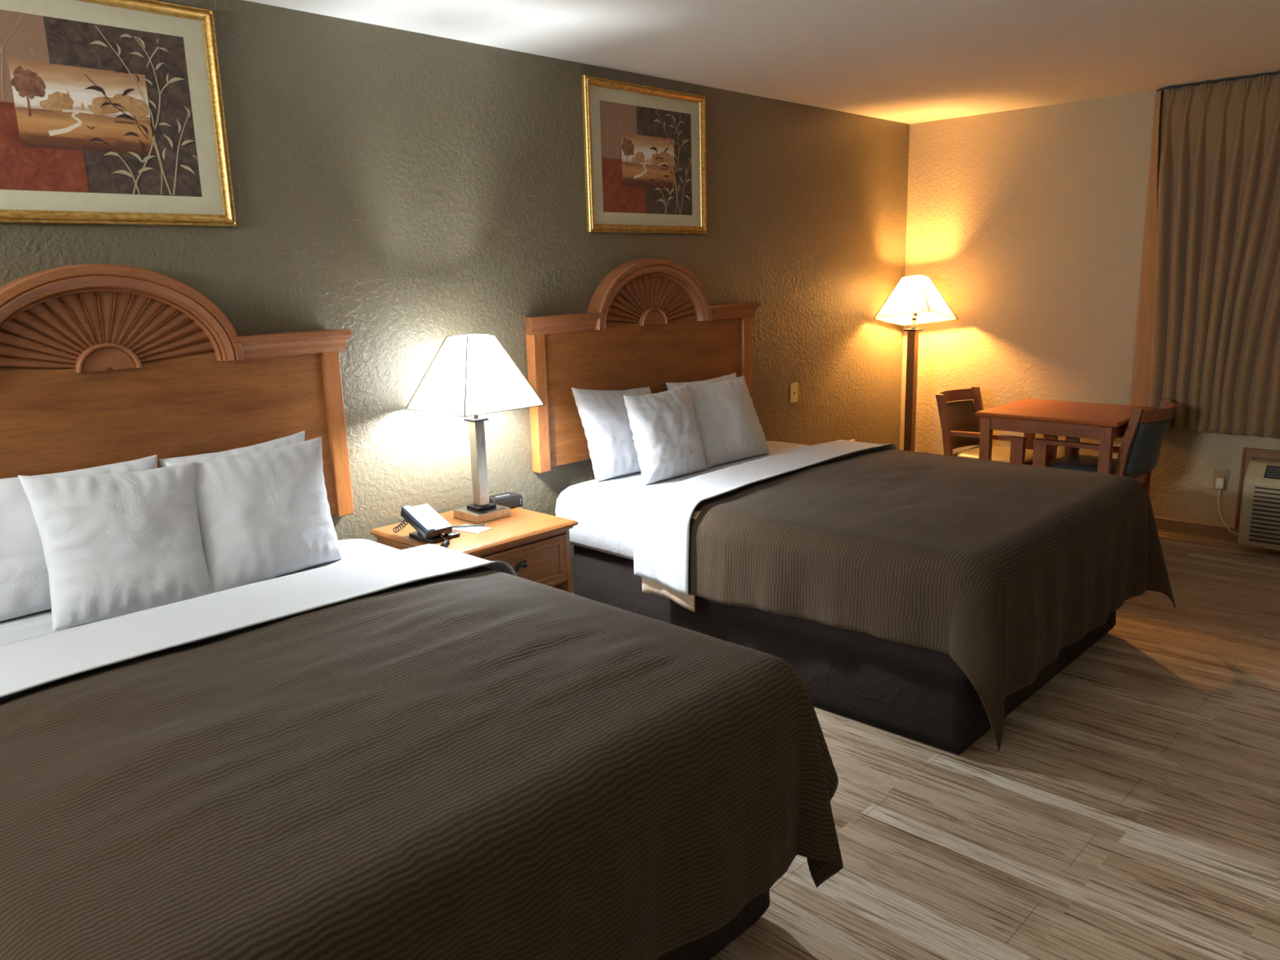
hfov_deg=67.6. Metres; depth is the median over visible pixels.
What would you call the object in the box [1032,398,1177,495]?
armchair
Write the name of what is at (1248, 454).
trim
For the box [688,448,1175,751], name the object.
coverlet
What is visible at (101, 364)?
headboard
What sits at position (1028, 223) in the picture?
wall
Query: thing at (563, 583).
shelf
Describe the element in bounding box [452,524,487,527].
pen
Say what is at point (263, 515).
pillow
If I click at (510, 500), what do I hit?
alarm clock
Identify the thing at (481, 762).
coverlet
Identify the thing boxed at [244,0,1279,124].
ceiling
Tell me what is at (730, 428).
pillow
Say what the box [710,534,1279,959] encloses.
floor
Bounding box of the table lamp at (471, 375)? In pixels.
[405,333,544,524]
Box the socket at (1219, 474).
[1217,472,1224,477]
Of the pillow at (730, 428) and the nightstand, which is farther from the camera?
the pillow at (730, 428)
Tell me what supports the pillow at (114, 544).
on the bed at (706, 948)
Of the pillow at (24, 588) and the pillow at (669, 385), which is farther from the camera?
the pillow at (669, 385)
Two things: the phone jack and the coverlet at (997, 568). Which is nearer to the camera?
the coverlet at (997, 568)
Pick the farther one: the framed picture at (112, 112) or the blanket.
the blanket
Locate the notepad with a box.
[452,524,492,533]
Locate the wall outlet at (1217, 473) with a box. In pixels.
[1212,469,1229,490]
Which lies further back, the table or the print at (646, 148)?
the table
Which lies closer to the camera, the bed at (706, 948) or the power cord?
the bed at (706, 948)
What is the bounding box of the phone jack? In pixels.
[790,382,798,403]
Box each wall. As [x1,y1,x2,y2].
[0,0,909,592]
[899,90,1279,528]
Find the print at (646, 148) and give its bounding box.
[600,100,692,215]
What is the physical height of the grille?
0.288 m
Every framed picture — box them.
[0,0,236,226]
[581,75,706,234]
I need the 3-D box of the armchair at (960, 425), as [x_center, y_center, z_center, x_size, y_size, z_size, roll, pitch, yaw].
[2.072,-0.117,5.705,0.626,0.810,0.496,10,17,44]
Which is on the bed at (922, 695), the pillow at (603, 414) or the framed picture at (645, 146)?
the pillow at (603, 414)
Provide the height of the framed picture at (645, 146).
0.654 m
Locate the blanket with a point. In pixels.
(648, 586)
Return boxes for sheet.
[0,543,517,697]
[633,440,897,595]
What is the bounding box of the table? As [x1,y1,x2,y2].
[974,398,1158,474]
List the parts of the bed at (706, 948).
mattress, frame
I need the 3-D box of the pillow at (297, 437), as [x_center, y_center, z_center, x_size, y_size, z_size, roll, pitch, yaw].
[-1.276,0.070,3.109,0.170,0.393,0.486,10,17,43]
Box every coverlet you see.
[0,566,843,959]
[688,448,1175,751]
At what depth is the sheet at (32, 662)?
2.50 m
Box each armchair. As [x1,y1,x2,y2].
[935,386,1057,465]
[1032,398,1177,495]
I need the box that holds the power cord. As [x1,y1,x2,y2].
[1215,477,1238,535]
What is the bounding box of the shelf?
[548,580,566,586]
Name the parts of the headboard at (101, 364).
arch moulding, panel, cap moulding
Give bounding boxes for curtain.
[1129,73,1279,437]
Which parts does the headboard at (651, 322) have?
cap moulding, panel, arch moulding, cap moulding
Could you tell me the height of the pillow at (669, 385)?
0.373 m
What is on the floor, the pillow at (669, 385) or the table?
the table
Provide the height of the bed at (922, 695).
0.663 m
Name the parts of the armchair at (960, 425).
post, rail, panel, post, armrest, seat, leg, leg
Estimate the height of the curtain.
1.802 m
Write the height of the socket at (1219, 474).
0.028 m
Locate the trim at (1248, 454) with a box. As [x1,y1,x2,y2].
[1234,447,1279,528]
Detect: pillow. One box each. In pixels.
[0,454,157,621]
[17,461,213,631]
[157,431,305,467]
[164,436,342,592]
[571,386,651,481]
[623,382,706,484]
[665,372,736,390]
[674,375,768,468]
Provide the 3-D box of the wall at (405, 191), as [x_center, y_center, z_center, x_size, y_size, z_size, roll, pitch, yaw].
[-0.952,-0.442,3.727,0.150,2.440,8.018,10,17,43]
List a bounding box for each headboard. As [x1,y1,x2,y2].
[0,263,354,516]
[524,257,759,473]
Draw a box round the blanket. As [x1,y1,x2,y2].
[641,448,880,612]
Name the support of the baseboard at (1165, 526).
attached to the wall at (1028, 223)
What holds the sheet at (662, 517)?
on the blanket
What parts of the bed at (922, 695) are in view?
mattress, frame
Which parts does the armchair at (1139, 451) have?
leg, leg, armrest, seat, post, seat rail, panel, post, rail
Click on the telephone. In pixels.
(430, 526)
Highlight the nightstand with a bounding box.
[369,507,578,593]
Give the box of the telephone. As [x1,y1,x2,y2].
[392,503,460,547]
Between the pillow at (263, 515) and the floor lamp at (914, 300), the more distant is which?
the floor lamp at (914, 300)
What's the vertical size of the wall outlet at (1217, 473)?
0.112 m
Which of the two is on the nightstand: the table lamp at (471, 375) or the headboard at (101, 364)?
the table lamp at (471, 375)
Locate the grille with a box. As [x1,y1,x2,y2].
[1248,486,1279,545]
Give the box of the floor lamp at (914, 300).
[873,274,957,451]
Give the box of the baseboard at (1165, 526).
[1154,516,1279,552]
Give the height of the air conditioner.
0.444 m
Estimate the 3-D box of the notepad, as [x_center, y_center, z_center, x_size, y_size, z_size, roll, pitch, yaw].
[-0.631,0.183,3.581,0.132,0.003,0.080,6,14,31]
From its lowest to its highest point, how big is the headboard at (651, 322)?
0.909 m
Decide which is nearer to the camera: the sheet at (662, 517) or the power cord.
the sheet at (662, 517)
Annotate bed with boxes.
[0,538,769,959]
[555,440,1115,755]
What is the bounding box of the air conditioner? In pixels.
[1237,457,1279,551]
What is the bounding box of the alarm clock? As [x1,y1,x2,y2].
[488,491,522,508]
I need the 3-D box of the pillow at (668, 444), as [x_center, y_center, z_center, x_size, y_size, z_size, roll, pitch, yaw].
[0.127,-0.210,4.246,0.211,0.390,0.465,10,17,43]

